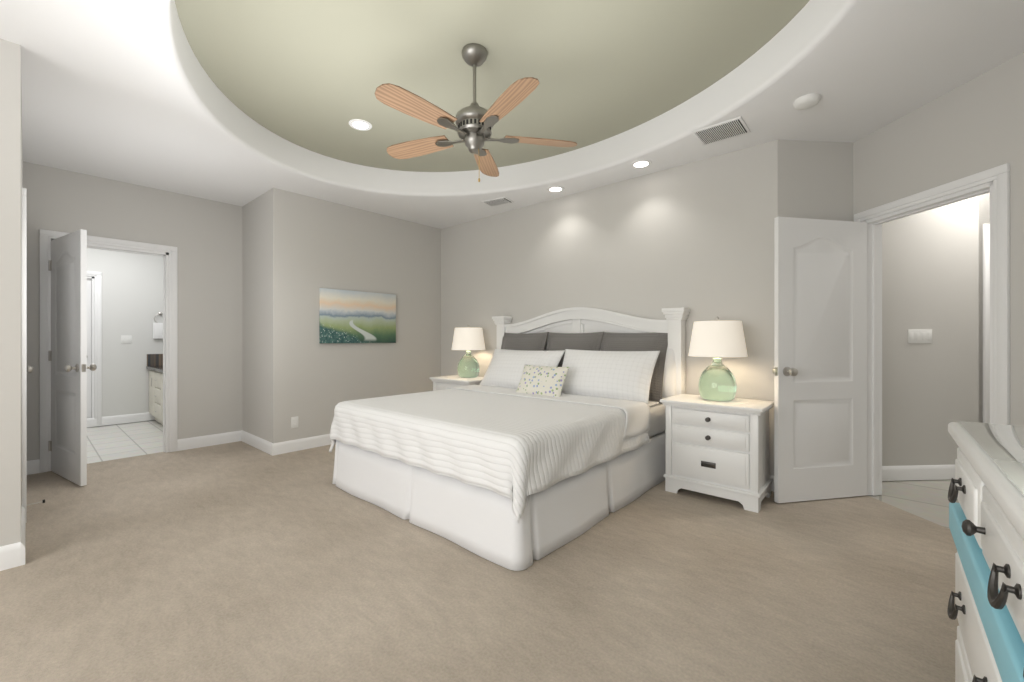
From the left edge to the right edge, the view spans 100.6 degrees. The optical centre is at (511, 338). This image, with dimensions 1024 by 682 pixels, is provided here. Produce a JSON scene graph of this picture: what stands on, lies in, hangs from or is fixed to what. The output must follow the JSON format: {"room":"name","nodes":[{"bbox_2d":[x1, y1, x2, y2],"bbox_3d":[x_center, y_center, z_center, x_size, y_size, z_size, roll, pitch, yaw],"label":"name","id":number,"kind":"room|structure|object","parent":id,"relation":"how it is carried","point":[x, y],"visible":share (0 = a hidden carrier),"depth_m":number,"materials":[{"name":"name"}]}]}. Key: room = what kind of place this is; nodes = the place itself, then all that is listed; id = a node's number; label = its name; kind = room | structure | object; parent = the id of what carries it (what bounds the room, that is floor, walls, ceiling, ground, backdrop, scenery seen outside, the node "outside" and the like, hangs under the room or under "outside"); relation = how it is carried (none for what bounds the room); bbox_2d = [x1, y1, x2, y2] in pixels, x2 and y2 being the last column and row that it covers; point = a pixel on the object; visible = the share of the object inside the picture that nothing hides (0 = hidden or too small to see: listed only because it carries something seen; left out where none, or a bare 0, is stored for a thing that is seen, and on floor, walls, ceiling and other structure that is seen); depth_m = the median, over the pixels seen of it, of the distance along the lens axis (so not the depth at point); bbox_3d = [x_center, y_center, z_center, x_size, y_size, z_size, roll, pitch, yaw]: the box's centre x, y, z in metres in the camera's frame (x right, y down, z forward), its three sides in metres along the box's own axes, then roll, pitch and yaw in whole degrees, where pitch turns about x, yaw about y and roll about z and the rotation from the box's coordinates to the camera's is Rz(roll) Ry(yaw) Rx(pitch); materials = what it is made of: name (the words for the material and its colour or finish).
{"room":"bedroom","nodes":[
{"label":"bedroom","id":0,"kind":"room"},
{"bbox_2d":[0,38,20,546],"bbox_3d":[-2.630,-0.175,2.196,0.120,2.690,0.120,0,0,41],"label":"wall","id":1,"kind":"structure","parent":0,"point":[10,292],"depth_m":2.18,"materials":[{"name":"grey paint"}]},
{"bbox_2d":[0,536,24,570],"bbox_3d":[-3.380,1.111,1.235,0.016,0.118,2.586,0,0,41],"label":"baseboard","id":2,"kind":"structure","parent":1,"relation":"attached to","point":[12,555],"depth_m":2.17,"materials":[{"name":"white wood"}]},
{"bbox_2d":[21,87,22,512],"bbox_3d":[-3.452,-0.175,2.915,2.065,2.690,0.120,0,0,41],"label":"wall","id":3,"kind":"structure","parent":0,"point":[21,285],"depth_m":2.57,"materials":[{"name":"grey paint"}]},
{"bbox_2d":[21,506,25,535],"bbox_3d":[-2.822,1.111,2.454,0.700,0.118,0.016,0,0,41],"label":"baseboard","id":4,"kind":"structure","parent":3,"relation":"attached to","point":[23,515],"depth_m":2.50,"materials":[{"name":"white wood"}]},
{"bbox_2d":[22,188,26,522],"bbox_3d":[-3.495,0.107,2.953,0.960,2.125,0.160,0,0,41],"label":"door frame","id":5,"kind":"structure","parent":3,"relation":"attached to","point":[24,347],"depth_m":2.69,"materials":[{"name":"white wood"}]},
{"bbox_2d":[27,365,33,372],"bbox_3d":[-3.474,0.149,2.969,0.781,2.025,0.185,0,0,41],"label":"door knob","id":6,"kind":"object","parent":3,"relation":"in","point":[30,368],"depth_m":3.22,"materials":[{"name":"white metal"}]},
{"bbox_2d":[87,420,162,463],"bbox_3d":[-4.762,1.189,4.907,2.410,0.022,2.550,0,0,41],"label":"floor","id":7,"kind":"structure","parent":0,"point":[115,441],"depth_m":4.92,"materials":[{"name":"white tile"}]},
{"bbox_2d":[149,370,162,424],"bbox_3d":[-4.252,0.800,5.602,2.040,0.740,0.590,0,0,41],"label":"bathroom vanity","id":8,"kind":"object","parent":7,"relation":"on","point":[156,392],"depth_m":5.71,"materials":[{"name":"beige wood"}]},
{"bbox_2d":[146,366,162,373],"bbox_3d":[-4.243,0.410,5.602,2.065,0.040,0.589,0,0,41],"label":"countertop","id":9,"kind":"structure","parent":8,"relation":"on","point":[147,367],"depth_m":5.76,"materials":[{"name":"grey stone"}]},
{"bbox_2d":[87,248,162,416],"bbox_3d":[-5.622,-0.175,5.693,0.120,2.690,2.600,0,0,41],"label":"wall","id":10,"kind":"structure","parent":0,"point":[132,294],"depth_m":5.91,"materials":[{"name":"white paint"}]},
{"bbox_2d":[87,278,91,417],"bbox_3d":[-5.861,0.180,5.404,0.185,1.970,0.733,0,0,41],"label":"closet door","id":11,"kind":"structure","parent":10,"relation":"in","point":[89,356],"depth_m":5.65,"materials":[{"name":"white wood"}]},
{"bbox_2d":[87,271,101,425],"bbox_3d":[-5.866,0.138,5.414,0.160,2.065,0.910,0,0,41],"label":"trim","id":12,"kind":"structure","parent":10,"relation":"attached to","point":[96,339],"depth_m":5.67,"materials":[{"name":"white wood"}]},
{"bbox_2d":[87,412,154,426],"bbox_3d":[-5.591,1.111,5.625,0.016,0.118,2.340,0,0,41],"label":"baseboard","id":13,"kind":"structure","parent":10,"relation":"attached to","point":[138,417],"depth_m":5.86,"materials":[{"name":"white wood"}]},
{"bbox_2d":[121,335,131,343],"bbox_3d":[-5.353,0.010,5.902,0.009,0.115,0.115,0,0,41],"label":"bathroom light switch","id":14,"kind":"object","parent":10,"relation":"attached to","point":[126,339],"visible":1,"depth_m":5.90,"materials":[{"name":"white plastic"}]},
{"bbox_2d":[147,354,162,365],"bbox_3d":[-5.017,0.305,6.279,0.012,0.170,0.580,0,0,41],"label":"backsplash","id":15,"kind":"structure","parent":10,"relation":"attached to","point":[154,359],"depth_m":6.12,"materials":[{"name":"tile"}]},
{"bbox_2d":[153,312,162,338],"bbox_3d":[-5.098,-0.195,6.164,0.042,0.390,0.170,0,0,41],"label":"towel ring","id":16,"kind":"object","parent":10,"relation":"attached to","point":[157,330],"visible":0.71,"depth_m":6.13,"materials":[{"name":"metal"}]},
{"bbox_2d":[23,161,241,460],"bbox_3d":[-3.729,-0.175,4.258,0.120,2.690,1.775,0,0,41],"label":"wall","id":17,"kind":"structure","parent":0,"point":[204,236],"depth_m":4.48,"materials":[{"name":"grey paint"}]},
{"bbox_2d":[27,460,35,474],"bbox_3d":[-3.992,1.111,3.494,0.490,0.118,0.040,0,0,41],"label":"baseboard","id":18,"kind":"structure","parent":17,"relation":"attached to","point":[30,470],"depth_m":3.66,"materials":[{"name":"white wood"}]},
{"bbox_2d":[49,229,96,485],"bbox_3d":[-3.703,0.149,3.576,0.766,2.025,0.250,0,0,41],"label":"door","id":19,"kind":"structure","parent":17,"relation":"in","point":[68,353],"depth_m":3.49,"materials":[{"name":"white wood"}]},
{"bbox_2d":[40,229,177,472],"bbox_3d":[-3.856,0.107,4.113,0.160,2.125,0.960,0,0,41],"label":"door frame","id":20,"kind":"structure","parent":17,"relation":"attached to","point":[169,254],"depth_m":4.21,"materials":[{"name":"white wood"}]},
{"bbox_2d":[178,431,239,450],"bbox_3d":[-3.299,1.111,4.646,0.016,0.118,0.575,0,0,41],"label":"baseboard","id":21,"kind":"structure","parent":17,"relation":"attached to","point":[229,437],"depth_m":4.63,"materials":[{"name":"white wood"}]},
{"bbox_2d":[242,188,285,442],"bbox_3d":[-2.755,-0.175,4.664,1.050,2.690,0.120,0,0,41],"label":"wall","id":22,"kind":"structure","parent":0,"point":[264,316],"depth_m":4.43,"materials":[{"name":"grey paint"}]},
{"bbox_2d":[240,430,271,454],"bbox_3d":[-2.754,1.111,4.573,0.930,0.118,0.016,0,0,41],"label":"baseboard","id":23,"kind":"structure","parent":22,"relation":"attached to","point":[259,443],"depth_m":4.54,"materials":[{"name":"white wood"}]},
{"bbox_2d":[286,191,440,440],"bbox_3d":[-1.698,-0.175,5.165,0.120,2.690,2.025,0,0,41],"label":"wall","id":24,"kind":"structure","parent":0,"point":[331,245],"depth_m":4.91,"materials":[{"name":"grey paint"}]},
{"bbox_2d":[291,416,297,427],"bbox_3d":[-2.261,0.870,4.425,0.009,0.115,0.072,0,0,41],"label":"electrical outlet plate","id":25,"kind":"object","parent":24,"relation":"attached to","point":[294,422],"visible":1,"depth_m":4.42,"materials":[{"name":"white plastic"}]},
{"bbox_2d":[272,434,335,455],"bbox_3d":[-1.705,1.111,5.054,0.016,0.118,2.121,0,0,41],"label":"baseboard","id":26,"kind":"structure","parent":24,"relation":"attached to","point":[278,448],"depth_m":4.46,"materials":[{"name":"white wood"}]},
{"bbox_2d":[319,288,395,342],"bbox_3d":[-1.770,-0.250,4.959,0.036,0.600,0.940,0,0,41],"label":"picture","id":27,"kind":"object","parent":24,"relation":"attached to","point":[347,316],"visible":1,"depth_m":4.90},
{"bbox_2d":[0,441,958,681],"bbox_3d":[-1.320,1.170,2.219,6.310,0.001,6.840,0,0,41],"label":"floor","id":28,"kind":"structure","parent":0,"point":[239,561],"depth_m":1.98,"materials":[{"name":"beige carpet"}]},
{"bbox_2d":[429,375,482,390],"bbox_3d":[-0.588,0.818,5.075,0.694,0.705,0.469,0,0,41],"label":"nightstand","id":29,"kind":"object","parent":28,"relation":"on","point":[442,382],"visible":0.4,"depth_m":4.97,"materials":[{"name":"white wood"}]},
{"bbox_2d":[452,325,484,377],"bbox_3d":[-0.525,0.146,5.138,0.410,0.635,0.410,0,0,41],"label":"lamp","id":30,"kind":"object","parent":29,"relation":"on","point":[468,339],"visible":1,"depth_m":5.01,"materials":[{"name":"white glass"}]},
{"bbox_2d":[329,307,689,570],"bbox_3d":[-0.020,0.425,3.575,2.226,1.490,2.181,0,0,41],"label":"bed","id":31,"kind":"object","parent":28,"relation":"on","point":[545,437],"visible":0.98,"depth_m":2.92,"materials":[{"name":"white fabric"}]},
{"bbox_2d":[660,394,773,512],"bbox_3d":[1.546,0.818,3.208,0.694,0.705,0.469,0,0,41],"label":"nightstand","id":32,"kind":"object","parent":28,"relation":"on","point":[718,448],"visible":0.98,"depth_m":3.04,"materials":[{"name":"white wood"}]},
{"bbox_2d":[688,317,747,400],"bbox_3d":[1.570,0.146,3.251,0.410,0.635,0.410,0,0,41],"label":"lamp","id":33,"kind":"object","parent":32,"relation":"on","point":[717,340],"visible":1,"depth_m":3.13,"materials":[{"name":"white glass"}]},
{"bbox_2d":[947,421,1023,681],"bbox_3d":[0.973,0.707,0.504,0.559,0.926,1.650,0,0,41],"label":"dresser","id":34,"kind":"object","parent":28,"relation":"on","point":[986,512],"visible":1,"depth_m":0.87,"materials":[{"name":"white wood"}]},
{"bbox_2d":[175,0,809,171],"bbox_3d":[-0.272,-1.770,2.756,4.140,0.001,3.030,0,0,41],"label":"ceiling","id":35,"kind":"structure","parent":0,"point":[311,75],"depth_m":2.71,"materials":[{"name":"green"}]},
{"bbox_2d":[349,119,371,130],"bbox_3d":[-1.254,-1.766,3.517,0.184,0.007,0.184,0,0,41],"label":"recessed light","id":36,"kind":"object","parent":35,"relation":"in","point":[360,124],"visible":1,"depth_m":3.50,"materials":[{"name":"white"}]},
{"bbox_2d":[375,43,576,181],"bbox_3d":[-0.268,-1.363,2.583,1.269,0.815,1.224,0,0,41],"label":"fan","id":37,"kind":"object","parent":35,"relation":"hanging from","point":[474,121],"visible":1,"depth_m":2.53,"materials":[{"name":"brown wood"}]},
{"bbox_2d":[0,0,1023,228],"bbox_3d":[-0.620,-1.645,3.573,10.800,0.250,10.200,0,0,41],"label":"ceiling","id":38,"kind":"structure","parent":0,"point":[127,91],"depth_m":2.83,"materials":[{"name":"white paint"}]},
{"bbox_2d":[481,197,513,206],"bbox_3d":[-0.160,-1.514,4.705,0.310,0.011,0.200,0,0,29],"label":"ceiling vent","id":39,"kind":"object","parent":38,"relation":"in","point":[498,201],"visible":1,"depth_m":4.68,"materials":[{"name":"white metal"}]},
{"bbox_2d":[547,186,564,192],"bbox_3d":[0.443,-1.516,4.317,0.184,0.007,0.184,0,0,41],"label":"recessed light","id":40,"kind":"object","parent":38,"relation":"in","point":[554,189],"visible":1,"depth_m":4.31,"materials":[{"name":"white"}]},
{"bbox_2d":[630,160,651,168],"bbox_3d":[1.122,-1.516,3.696,0.184,0.007,0.184,0,0,41],"label":"recessed light","id":41,"kind":"object","parent":38,"relation":"in","point":[638,164],"visible":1,"depth_m":3.69,"materials":[{"name":"white"}]},
{"bbox_2d":[691,117,750,145],"bbox_3d":[1.533,-1.514,3.117,0.330,0.011,0.280,0,0,41],"label":"ceiling vent","id":42,"kind":"object","parent":38,"relation":"in","point":[731,128],"visible":0.98,"depth_m":3.10,"materials":[{"name":"white metal"}]},
{"bbox_2d":[793,93,820,109],"bbox_3d":[1.875,-1.500,2.704,0.144,0.040,0.144,0,0,41],"label":"smoke detector","id":43,"kind":"object","parent":38,"relation":"attached to","point":[807,101],"visible":1,"depth_m":2.67,"materials":[{"name":"white plastic"}]},
{"bbox_2d":[441,140,777,475],"bbox_3d":[0.516,-0.175,4.652,4.128,2.690,0.120,0,0,41],"label":"wall","id":44,"kind":"structure","parent":0,"point":[697,238],"depth_m":3.94,"materials":[{"name":"grey paint"}]},
{"bbox_2d":[769,475,773,491],"bbox_3d":[0.521,1.111,4.557,4.019,0.118,0.016,0,0,41],"label":"baseboard","id":45,"kind":"structure","parent":44,"relation":"attached to","point":[770,476],"depth_m":3.26,"materials":[{"name":"white wood"}]},
{"bbox_2d":[778,140,852,220],"bbox_3d":[2.389,-0.175,3.374,0.737,2.690,0.200,0,0,-4],"label":"wall","id":46,"kind":"structure","parent":0,"point":[815,179],"depth_m":3.27,"materials":[{"name":"grey paint"}]},
{"bbox_2d":[867,479,958,528],"bbox_3d":[3.931,1.188,2.778,2.500,0.024,2.400,0,0,-4],"label":"floor","id":47,"kind":"structure","parent":0,"point":[927,500],"depth_m":3.15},
{"bbox_2d":[882,193,989,465],"bbox_3d":[3.331,-0.175,3.590,1.410,2.690,0.120,0,0,-4],"label":"wall","id":48,"kind":"structure","parent":0,"point":[930,280],"depth_m":3.54,"materials":[{"name":"grey paint"}]},
{"bbox_2d":[882,465,954,480],"bbox_3d":[3.395,1.111,3.526,0.923,0.118,0.923,0,0,41],"label":"baseboard","id":49,"kind":"structure","parent":48,"relation":"attached to","point":[911,472],"depth_m":3.52,"materials":[{"name":"white wood"}]},
{"bbox_2d":[908,329,931,342],"bbox_3d":[3.383,-0.023,3.529,0.204,0.108,0.009,0,0,-4],"label":"light switch","id":50,"kind":"object","parent":48,"relation":"attached to","point":[919,335],"visible":1,"depth_m":3.52,"materials":[{"name":"white plastic"}]},
{"bbox_2d":[853,52,1023,425],"bbox_3d":[2.752,-0.175,2.577,0.120,2.690,1.444,0,0,-4],"label":"wall","id":51,"kind":"structure","parent":0,"point":[972,126],"depth_m":2.52,"materials":[{"name":"grey paint"}]},
{"bbox_2d":[772,217,866,502],"bbox_3d":[2.247,0.149,3.106,0.520,2.025,0.651,0,0,41],"label":"hall door","id":52,"kind":"structure","parent":51,"relation":"in","point":[819,370],"depth_m":3.07,"materials":[{"name":"white wood"}]},
{"bbox_2d":[854,163,1009,495],"bbox_3d":[2.738,0.107,2.794,0.160,2.125,0.960,0,0,-4],"label":"door frame","id":53,"kind":"structure","parent":51,"relation":"attached to","point":[997,188],"depth_m":2.58,"materials":[{"name":"white wood"}]},
{"bbox_2d":[979,194,989,422],"bbox_3d":[3.946,-0.175,4.072,0.120,2.690,1.000,0,0,-4],"label":"wall","id":54,"kind":"structure","parent":0,"point":[987,213],"depth_m":3.57,"materials":[{"name":"grey paint"}]},
{"bbox_2d":[983,224,989,422],"bbox_3d":[4.026,0.105,3.605,0.113,2.130,0.172,0,0,41],"label":"trim","id":55,"kind":"structure","parent":54,"relation":"attached to","point":[986,323],"depth_m":3.55,"materials":[{"name":"white wood"}]}
]}

